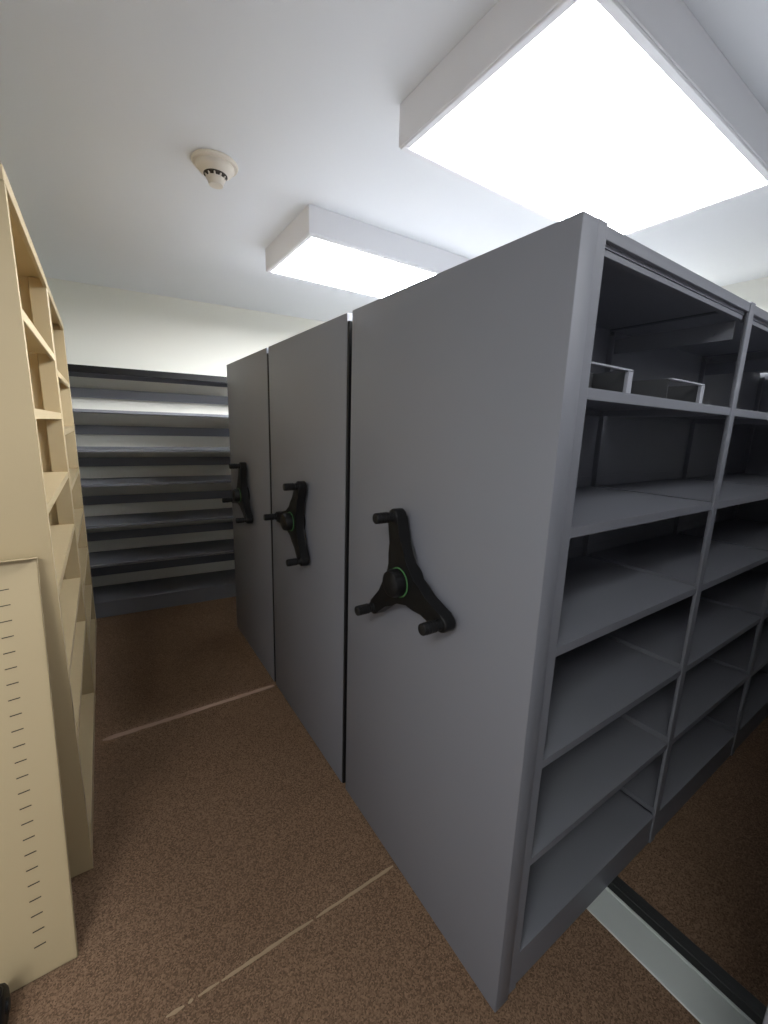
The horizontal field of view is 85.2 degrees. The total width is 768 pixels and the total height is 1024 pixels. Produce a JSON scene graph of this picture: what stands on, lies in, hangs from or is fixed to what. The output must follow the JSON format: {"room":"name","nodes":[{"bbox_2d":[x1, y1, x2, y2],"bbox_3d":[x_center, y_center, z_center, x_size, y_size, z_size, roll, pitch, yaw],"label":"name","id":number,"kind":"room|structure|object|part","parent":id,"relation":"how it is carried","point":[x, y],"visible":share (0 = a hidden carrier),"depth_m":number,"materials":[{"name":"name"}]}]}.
{"room":"archive storage room","nodes":[
{"label":"archive storage room","id":0,"kind":"room"},
{"bbox_2d":[46,277,324,586],"bbox_3d":[-1.238,-0.660,4.550,5.800,2.790,0.120,-5,13,-29],"label":"wall","id":1,"kind":"structure","parent":0,"point":[104,326],"depth_m":3.91,"materials":[{"name":"beige paint"}]},
{"bbox_2d":[0,0,767,321],"bbox_3d":[0.091,-1.453,1.345,6.240,0.100,7.100,-6,14,-33],"label":"ceiling","id":2,"kind":"structure","parent":0,"point":[106,106],"depth_m":1.67,"materials":[{"name":"paint"}]},
{"bbox_2d":[191,149,237,188],"bbox_3d":[-0.738,-1.478,1.829,0.193,0.090,0.193,-6,14,-33],"label":"smoke detector","id":3,"kind":"object","parent":2,"relation":"attached to","point":[216,166],"visible":1,"depth_m":1.79,"materials":[{"name":"beige plastic"}]},
{"bbox_2d":[265,204,469,298],"bbox_3d":[-0.050,-1.620,2.772,1.265,0.140,0.693,-6,14,-33],"label":"ceiling light","id":4,"kind":"object","parent":2,"relation":"attached to","point":[320,246],"visible":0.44,"depth_m":2.50,"materials":[{"name":"white plastic"}]},
{"bbox_3d":[-0.052,-1.557,2.784,1.257,0.012,0.685,-6,14,-33],"label":"frame","id":5,"kind":"part","parent":4,"relation":"part of","materials":[{"name":"white plastic"}]},
{"bbox_2d":[272,237,435,297],"bbox_3d":[-0.052,-1.558,2.784,1.209,0.005,0.637,-6,14,-33],"label":"diffuser","id":6,"kind":"object","parent":4,"relation":"attached to","point":[316,260],"depth_m":2.64,"materials":[{"name":"white plastic"}]},
{"bbox_2d":[399,0,767,235],"bbox_3d":[0.793,-1.346,1.535,1.298,0.140,0.722,-6,14,-33],"label":"ceiling light","id":7,"kind":"object","parent":2,"relation":"attached to","point":[627,114],"visible":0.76,"depth_m":1.32,"materials":[{"name":"white plastic"}]},
{"bbox_2d":[7,596,767,1023],"bbox_3d":[0.003,1.380,1.912,6.240,0.100,7.100,-6,14,-33],"label":"floor","id":8,"kind":"structure","parent":0,"point":[221,831],"depth_m":1.55,"materials":[{"name":"brown carpet"}]},
{"bbox_2d":[0,983,10,1023],"bbox_3d":[-1.073,1.362,1.160,0.044,0.165,0.110,-6,14,-33],"label":"caster wheel","id":9,"kind":"object","parent":8,"relation":"on","point":[5,999],"visible":1,"depth_m":1.16,"materials":[{"name":"black rubber"}]},
{"bbox_2d":[0,557,77,992],"bbox_3d":[-1.183,0.789,1.223,0.360,1.256,0.291,-6,14,-33],"label":"panel","id":10,"kind":"object","parent":8,"relation":"on","point":[38,936],"visible":0.98,"depth_m":1.28,"materials":[{"name":"beige paint"}]},
{"bbox_2d":[0,163,95,877],"bbox_3d":[-1.553,0.119,1.728,0.390,2.349,1.164,-6,14,-33],"label":"shelving unit","id":11,"kind":"object","parent":8,"relation":"on","point":[37,519],"visible":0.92,"depth_m":1.47,"materials":[{"name":"paint"}]},
{"bbox_3d":[-1.517,-1.010,1.503,0.386,0.044,1.164,-6,14,-33],"label":"panel","id":12,"kind":"part","parent":11,"relation":"part of","materials":[{"name":"beige paint"}]},
{"bbox_3d":[-1.529,-0.669,1.571,0.382,0.032,1.084,-6,14,-33],"label":"shelf","id":13,"kind":"part","parent":11,"relation":"part of","materials":[{"name":"beige paint"}]},
{"bbox_3d":[-1.538,-0.385,1.627,0.382,0.032,1.084,-6,14,-33],"label":"shelf","id":14,"kind":"part","parent":11,"relation":"part of","materials":[{"name":"beige paint"}]},
{"bbox_3d":[-1.547,-0.086,1.687,0.382,0.032,1.084,-6,14,-33],"label":"shelf","id":15,"kind":"part","parent":11,"relation":"part of","materials":[{"name":"beige metal"}]},
{"bbox_3d":[-1.873,0.016,2.200,0.385,2.343,0.004,-6,14,-33],"label":"panel","id":16,"kind":"part","parent":11,"relation":"part of","materials":[{"name":"beige paint"}]},
{"bbox_3d":[-1.732,0.007,2.271,0.070,2.341,0.034,-6,14,-33],"label":"post","id":17,"kind":"part","parent":11,"relation":"part of","materials":[{"name":"beige metal"}]},
{"bbox_3d":[-1.556,0.193,1.743,0.382,0.032,1.084,-6,14,-33],"label":"shelf","id":18,"kind":"part","parent":11,"relation":"part of","materials":[{"name":"beige paint"}]},
{"bbox_3d":[-1.565,0.497,1.804,0.382,0.032,1.084,-6,14,-33],"label":"shelf","id":19,"kind":"part","parent":11,"relation":"part of","materials":[{"name":"beige paint"}]},
{"bbox_3d":[-1.573,0.752,1.855,0.382,0.032,1.084,-6,14,-33],"label":"shelf","id":20,"kind":"part","parent":11,"relation":"part of","materials":[{"name":"beige paint"}]},
{"bbox_3d":[-1.587,1.203,1.945,0.382,0.032,1.084,-6,14,-33],"label":"shelf","id":21,"kind":"part","parent":11,"relation":"part of","materials":[{"name":"beige metal"}]},
{"bbox_3d":[-1.435,1.230,2.055,0.011,0.050,1.106,-6,14,-33],"label":"kick plate","id":22,"kind":"part","parent":11,"relation":"part of","materials":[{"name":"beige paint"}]},
{"bbox_2d":[47,284,96,697],"bbox_3d":[-2.189,-0.083,2.663,0.390,2.339,1.126,-6,14,-33],"label":"shelving unit","id":23,"kind":"object","parent":8,"relation":"on","point":[57,325],"visible":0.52,"depth_m":3.04,"materials":[{"name":"paint"}]},
{"bbox_3d":[-2.153,-1.207,2.439,0.386,0.044,1.126,-6,14,-33],"label":"panel","id":24,"kind":"part","parent":23,"relation":"part of","materials":[{"name":"beige paint"}]},
{"bbox_3d":[-2.167,-0.812,2.518,0.382,0.032,1.046,-6,14,-33],"label":"shelf","id":25,"kind":"part","parent":23,"relation":"part of","materials":[{"name":"beige paint"}]},
{"bbox_3d":[-2.176,-0.509,2.579,0.382,0.032,1.046,-6,14,-33],"label":"shelf","id":26,"kind":"part","parent":23,"relation":"part of","materials":[{"name":"beige paint"}]},
{"bbox_3d":[-2.186,-0.205,2.640,0.382,0.032,1.046,-6,14,-33],"label":"shelf","id":27,"kind":"part","parent":23,"relation":"part of","materials":[{"name":"beige paint"}]},
{"bbox_3d":[-2.357,-0.191,3.191,0.070,2.331,0.034,-6,14,-33],"label":"post","id":28,"kind":"part","parent":23,"relation":"part of","materials":[{"name":"beige metal"}]},
{"bbox_3d":[-2.195,0.099,2.700,0.382,0.032,1.046,-6,14,-33],"label":"shelf","id":29,"kind":"part","parent":23,"relation":"part of","materials":[{"name":"beige metal"}]},
{"bbox_3d":[-2.499,-0.182,3.120,0.385,2.333,0.004,-6,14,-33],"label":"panel","id":30,"kind":"part","parent":23,"relation":"part of","materials":[{"name":"beige paint"}]},
{"bbox_3d":[-2.204,0.403,2.761,0.382,0.032,1.046,-6,14,-33],"label":"shelf","id":31,"kind":"part","parent":23,"relation":"part of","materials":[{"name":"beige metal"}]},
{"bbox_3d":[-2.214,0.707,2.822,0.382,0.032,1.046,-6,14,-33],"label":"shelf","id":32,"kind":"part","parent":23,"relation":"part of","materials":[{"name":"beige paint"}]},
{"bbox_3d":[-2.223,0.996,2.880,0.382,0.032,1.046,-6,14,-33],"label":"shelf","id":33,"kind":"part","parent":23,"relation":"part of","materials":[{"name":"beige metal"}]},
{"bbox_3d":[-2.071,1.024,2.989,0.011,0.050,1.068,-6,14,-33],"label":"kick plate","id":34,"kind":"part","parent":23,"relation":"part of","materials":[{"name":"beige paint"}]},
{"bbox_2d":[67,364,235,618],"bbox_3d":[-0.924,-0.273,4.456,3.986,2.086,0.439,-5,13,-29],"label":"shelving unit","id":35,"kind":"object","parent":8,"relation":"on","point":[132,597],"visible":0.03,"depth_m":3.87,"materials":[{"name":"grey paint"}]},
{"bbox_3d":[-1.874,-1.143,3.479,1.432,0.054,0.017,-5,13,-29],"label":"trim","id":36,"kind":"part","parent":35,"relation":"part of","materials":[{"name":"grey metal"}]},
{"bbox_3d":[-2.084,-1.067,3.871,1.432,0.080,0.008,-5,13,-29],"label":"rail","id":37,"kind":"part","parent":35,"relation":"part of","materials":[{"name":"grey metal"}]},
{"bbox_3d":[-1.987,-0.874,3.723,1.432,0.022,0.434,-5,13,-29],"label":"shelf","id":38,"kind":"part","parent":35,"relation":"part of","materials":[{"name":"grey metal"}]},
{"bbox_3d":[-2.093,-0.760,3.932,1.432,0.080,0.008,-5,13,-29],"label":"rail","id":39,"kind":"part","parent":35,"relation":"part of","materials":[{"name":"grey metal"}]},
{"bbox_3d":[-1.996,-0.568,3.784,1.432,0.022,0.434,-5,13,-29],"label":"shelf","id":40,"kind":"part","parent":35,"relation":"part of","materials":[{"name":"grey metal"}]},
{"bbox_3d":[-2.102,-0.484,3.987,1.432,0.080,0.008,-5,13,-29],"label":"rail","id":41,"kind":"part","parent":35,"relation":"part of","materials":[{"name":"grey metal"}]},
{"bbox_3d":[-2.005,-0.291,3.840,1.432,0.022,0.434,-5,13,-29],"label":"shelf","id":42,"kind":"part","parent":35,"relation":"part of","materials":[{"name":"grey metal"}]},
{"bbox_3d":[-2.112,-0.146,4.055,1.432,0.080,0.008,-5,13,-29],"label":"rail","id":43,"kind":"part","parent":35,"relation":"part of","materials":[{"name":"grey metal"}]},
{"bbox_3d":[-2.015,0.047,3.907,1.432,0.022,0.434,-5,13,-29],"label":"shelf","id":44,"kind":"part","parent":35,"relation":"part of","materials":[{"name":"grey metal"}]},
{"bbox_3d":[-2.123,0.184,4.121,1.432,0.080,0.008,-5,13,-29],"label":"rail","id":45,"kind":"part","parent":35,"relation":"part of","materials":[{"name":"grey metal"}]},
{"bbox_3d":[-2.026,0.377,3.973,1.432,0.022,0.434,-5,13,-29],"label":"shelf","id":46,"kind":"part","parent":35,"relation":"part of","materials":[{"name":"grey metal"}]},
{"bbox_3d":[-2.133,0.516,4.187,1.432,0.080,0.008,-5,13,-29],"label":"rail","id":47,"kind":"part","parent":35,"relation":"part of","materials":[{"name":"grey metal"}]},
{"bbox_3d":[-2.036,0.711,4.040,1.432,0.026,0.434,-5,13,-29],"label":"shelf","id":48,"kind":"part","parent":35,"relation":"part of","materials":[{"name":"grey metal"}]},
{"bbox_3d":[-1.940,0.818,3.881,1.432,0.112,0.018,-5,13,-29],"label":"kick plate","id":49,"kind":"part","parent":35,"relation":"part of","materials":[{"name":"grey paint"}]},
{"bbox_2d":[103,685,274,740],"bbox_3d":[-1.109,1.179,2.485,0.939,0.003,0.038,-6,14,-33],"label":"trim","id":50,"kind":"structure","parent":8,"relation":"on","point":[177,716],"depth_m":2.44,"materials":[{"name":"silver metal"}]},
{"bbox_2d":[222,348,275,681],"bbox_3d":[0.188,-0.099,3.683,2.978,2.104,0.931,-6,14,-33],"label":"shelving unit","id":51,"kind":"object","parent":8,"relation":"on","point":[248,376],"visible":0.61,"depth_m":2.83,"materials":[{"name":"grey paint"}]},
{"bbox_3d":[-1.148,-0.087,3.060,0.068,0.036,0.036,-6,26,-33],"label":"knob","id":52,"kind":"part","parent":51,"relation":"part of","materials":[{"name":"black plastic"}]},
{"bbox_3d":[-1.003,-0.308,2.806,0.068,0.036,0.036,-6,26,-33],"label":"knob","id":53,"kind":"part","parent":51,"relation":"part of","materials":[{"name":"black plastic"}]},
{"bbox_3d":[-0.952,0.055,2.784,0.068,0.036,0.036,-6,26,-33],"label":"knob","id":54,"kind":"part","parent":51,"relation":"part of","materials":[{"name":"black rubber"}]},
{"bbox_3d":[-0.983,-0.166,2.893,0.042,0.371,0.420,-6,26,-33],"label":"crank handle","id":55,"kind":"part","parent":51,"relation":"part of","materials":[{"name":"black plastic"}]},
{"bbox_2d":[166,865,392,1017],"bbox_3d":[-0.295,1.418,1.416,0.794,0.003,0.012,-6,14,-33],"label":"trim","id":56,"kind":"structure","parent":8,"relation":"on","point":[383,872],"depth_m":1.38,"materials":[{"name":"silver metal"}]},
{"bbox_2d":[263,313,351,782],"bbox_3d":[0.714,0.072,2.910,2.978,2.104,0.931,-6,14,-33],"label":"shelving unit","id":57,"kind":"object","parent":8,"relation":"on","point":[310,371],"visible":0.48,"depth_m":2.03,"materials":[{"name":"grey paint"}]},
{"bbox_3d":[-0.619,0.027,2.273,0.068,0.036,0.036,-6,40,-33],"label":"knob","id":58,"kind":"part","parent":57,"relation":"part of","materials":[{"name":"black plastic"}]},
{"bbox_3d":[-0.444,-0.119,1.985,0.068,0.036,0.036,-6,40,-33],"label":"knob","id":59,"kind":"part","parent":57,"relation":"part of","materials":[{"name":"black plastic"}]},
{"bbox_3d":[-0.443,0.004,2.099,0.042,0.371,0.420,-6,40,-33],"label":"crank handle","id":60,"kind":"part","parent":57,"relation":"part of","materials":[{"name":"black plastic"}]},
{"bbox_3d":[-0.441,0.244,2.036,0.068,0.036,0.036,-6,40,-33],"label":"knob","id":61,"kind":"part","parent":57,"relation":"part of","materials":[{"name":"black plastic"}]},
{"bbox_2d":[346,211,767,1011],"bbox_3d":[1.239,0.243,2.138,2.978,2.104,0.918,-6,14,-33],"label":"shelving unit","id":62,"kind":"object","parent":8,"relation":"on","point":[558,584],"visible":1,"depth_m":1.37,"materials":[{"name":"grey paint"}]},
{"bbox_3d":[-0.068,0.345,1.485,0.068,0.036,0.036,-6,0,-33],"label":"knob","id":63,"kind":"part","parent":62,"relation":"part of","materials":[{"name":"black rubber"}]},
{"bbox_3d":[0.000,0.018,1.331,0.068,0.036,0.036,-6,0,-33],"label":"knob","id":64,"kind":"part","parent":62,"relation":"part of","materials":[{"name":"black plastic"}]},
{"bbox_3d":[0.060,0.172,1.360,0.042,0.371,0.420,-6,0,-33],"label":"crank handle","id":65,"kind":"part","parent":62,"relation":"part of","materials":[{"name":"black plastic"}]},
{"bbox_3d":[0.132,0.325,1.177,0.068,0.036,0.036,-6,0,-33],"label":"knob","id":66,"kind":"part","parent":62,"relation":"part of","materials":[{"name":"black rubber"}]},
{"bbox_3d":[0.127,0.356,1.407,0.058,2.100,0.918,-6,14,-33],"label":"panel","id":67,"kind":"part","parent":62,"relation":"part of","materials":[{"name":"grey paint"}]},
{"bbox_3d":[0.415,0.428,1.069,0.036,2.098,0.016,-6,14,-33],"label":"post","id":68,"kind":"part","parent":62,"relation":"part of","materials":[{"name":"grey metal"}]},
{"bbox_3d":[0.635,1.259,1.670,0.848,0.022,0.446,-6,14,-33],"label":"shelf","id":69,"kind":"part","parent":62,"relation":"part of","materials":[{"name":"grey metal"}]},
{"bbox_3d":[0.538,0.258,1.665,0.848,1.969,0.003,-6,14,-33],"label":"panel","id":70,"kind":"part","parent":62,"relation":"part of","materials":[{"name":"grey paint"}]},
{"bbox_3d":[0.645,0.925,1.603,0.848,0.026,0.446,-6,14,-33],"label":"shelf","id":71,"kind":"part","parent":62,"relation":"part of","materials":[{"name":"grey metal"}]},
{"bbox_3d":[0.906,0.286,1.921,0.027,2.056,0.040,-6,14,-33],"label":"post","id":72,"kind":"part","parent":62,"relation":"part of","materials":[{"name":"grey metal"}]},
{"bbox_2d":[588,361,633,392],"bbox_3d":[0.518,-0.351,1.146,0.332,0.062,0.260,-6,14,-33],"label":"steel tray","id":73,"kind":"object","parent":62,"relation":"on","point":[619,381],"visible":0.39,"depth_m":1.09,"materials":[{"name":"grey metal"}]},
{"bbox_3d":[0.655,0.608,1.540,0.848,0.026,0.446,-6,14,-33],"label":"shelf","id":74,"kind":"part","parent":62,"relation":"part of","materials":[{"name":"grey metal"}]},
{"bbox_3d":[0.665,0.283,1.475,0.848,0.026,0.446,-6,14,-33],"label":"shelf","id":75,"kind":"part","parent":62,"relation":"part of","materials":[{"name":"grey metal"}]},
{"bbox_3d":[0.675,-0.024,1.414,0.848,0.026,0.446,-6,14,-33],"label":"shelf","id":76,"kind":"part","parent":62,"relation":"part of","materials":[{"name":"grey metal"}]},
{"bbox_3d":[1.284,0.183,2.155,0.866,1.969,0.003,-6,14,-33],"label":"panel","id":77,"kind":"part","parent":62,"relation":"part of","materials":[{"name":"grey paint"}]},
{"bbox_3d":[0.685,-0.341,1.350,0.848,0.026,0.446,-6,14,-33],"label":"shelf","id":78,"kind":"part","parent":62,"relation":"part of","materials":[{"name":"grey metal"}]},
{"bbox_2d":[631,378,704,402],"bbox_3d":[0.884,-0.388,1.387,0.337,0.062,0.260,-6,14,-33],"label":"steel tray","id":79,"kind":"object","parent":62,"relation":"on","point":[659,388],"visible":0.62,"depth_m":1.27,"materials":[{"name":"grey metal"}]},
{"bbox_3d":[1.381,1.184,2.161,0.866,0.022,0.446,-6,14,-33],"label":"shelf","id":80,"kind":"part","parent":62,"relation":"part of","materials":[{"name":"grey metal"}]},
{"bbox_3d":[1.411,0.208,1.966,0.866,0.026,0.446,-6,14,-33],"label":"shelf","id":81,"kind":"part","parent":62,"relation":"part of","materials":[{"name":"grey metal"}]},
{"bbox_3d":[1.401,0.533,2.031,0.866,0.026,0.446,-6,14,-33],"label":"shelf","id":82,"kind":"part","parent":62,"relation":"part of","materials":[{"name":"grey metal"}]},
{"bbox_3d":[1.421,-0.099,1.904,0.866,0.026,0.446,-6,14,-33],"label":"shelf","id":83,"kind":"part","parent":62,"relation":"part of","materials":[{"name":"grey metal"}]},
{"bbox_3d":[1.391,0.850,2.094,0.866,0.026,0.446,-6,14,-33],"label":"shelf","id":84,"kind":"part","parent":62,"relation":"part of","materials":[{"name":"grey metal"}]},
{"bbox_3d":[1.431,-0.416,1.841,0.866,0.026,0.446,-6,14,-33],"label":"shelf","id":85,"kind":"part","parent":62,"relation":"part of","materials":[{"name":"grey metal"}]},
{"bbox_3d":[1.659,0.210,2.417,0.027,2.056,0.040,-6,14,-33],"label":"post","id":86,"kind":"part","parent":62,"relation":"part of","materials":[{"name":"grey metal"}]},
{"bbox_3d":[1.154,0.353,1.555,0.039,2.098,0.016,-6,14,-33],"label":"post","id":87,"kind":"part","parent":62,"relation":"part of","materials":[{"name":"grey metal"}]},
{"bbox_3d":[2.038,0.107,2.651,0.866,1.969,0.003,-6,14,-33],"label":"panel","id":88,"kind":"part","parent":62,"relation":"part of","materials":[{"name":"grey paint"}]},
{"bbox_3d":[2.165,0.132,2.461,0.866,0.026,0.446,-6,14,-33],"label":"shelf","id":89,"kind":"part","parent":62,"relation":"part of","materials":[{"name":"grey metal"}]},
{"bbox_3d":[2.174,-0.175,2.400,0.866,0.026,0.446,-6,14,-33],"label":"shelf","id":90,"kind":"part","parent":62,"relation":"part of","materials":[{"name":"grey metal"}]},
{"bbox_3d":[2.155,0.457,2.526,0.866,0.026,0.446,-6,14,-33],"label":"shelf","id":91,"kind":"part","parent":62,"relation":"part of","materials":[{"name":"grey metal"}]},
{"bbox_3d":[2.184,-0.492,2.337,0.866,0.026,0.446,-6,14,-33],"label":"shelf","id":92,"kind":"part","parent":62,"relation":"part of","materials":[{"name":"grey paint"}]},
{"bbox_3d":[2.134,1.108,2.657,0.866,0.022,0.446,-6,14,-33],"label":"shelf","id":93,"kind":"part","parent":62,"relation":"part of","materials":[{"name":"grey metal"}]},
{"bbox_3d":[2.145,0.774,2.590,0.866,0.026,0.446,-6,14,-33],"label":"shelf","id":94,"kind":"part","parent":62,"relation":"part of","materials":[{"name":"grey metal"}]},
{"bbox_3d":[1.907,0.278,2.050,0.039,2.098,0.016,-6,14,-33],"label":"post","id":95,"kind":"part","parent":62,"relation":"part of","materials":[{"name":"grey metal"}]},
{"bbox_3d":[2.412,0.134,2.912,0.024,2.056,0.040,-6,14,-33],"label":"post","id":96,"kind":"part","parent":62,"relation":"part of","materials":[{"name":"grey metal"}]},
{"bbox_3d":[2.454,0.122,2.938,0.058,2.100,0.918,-6,14,-33],"label":"panel","id":97,"kind":"part","parent":62,"relation":"part of","materials":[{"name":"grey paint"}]},
{"bbox_2d":[586,876,766,1023],"bbox_3d":[0.562,1.337,1.944,0.212,0.013,4.750,-6,14,-33],"label":"floor track","id":98,"kind":"object","parent":8,"relation":"on","point":[703,987],"visible":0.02,"depth_m":1.36,"materials":[{"name":"metal"}]},
{"bbox_2d":[762,1005,767,1023],"bbox_3d":[2.017,0.495,0.994,2.978,2.104,0.918,-6,14,-33],"label":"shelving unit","id":99,"kind":"object","parent":8,"relation":"on","point":[765,1021],"visible":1,"depth_m":0.68,"materials":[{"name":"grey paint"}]},
{"bbox_2d":[721,277,767,311],"bbox_3d":[2.761,-0.238,3.060,0.120,2.790,6.500,-6,14,-33],"label":"wall","id":100,"kind":"structure","parent":0,"point":[755,291],"depth_m":2.96,"materials":[{"name":"beige paint"}]}
]}

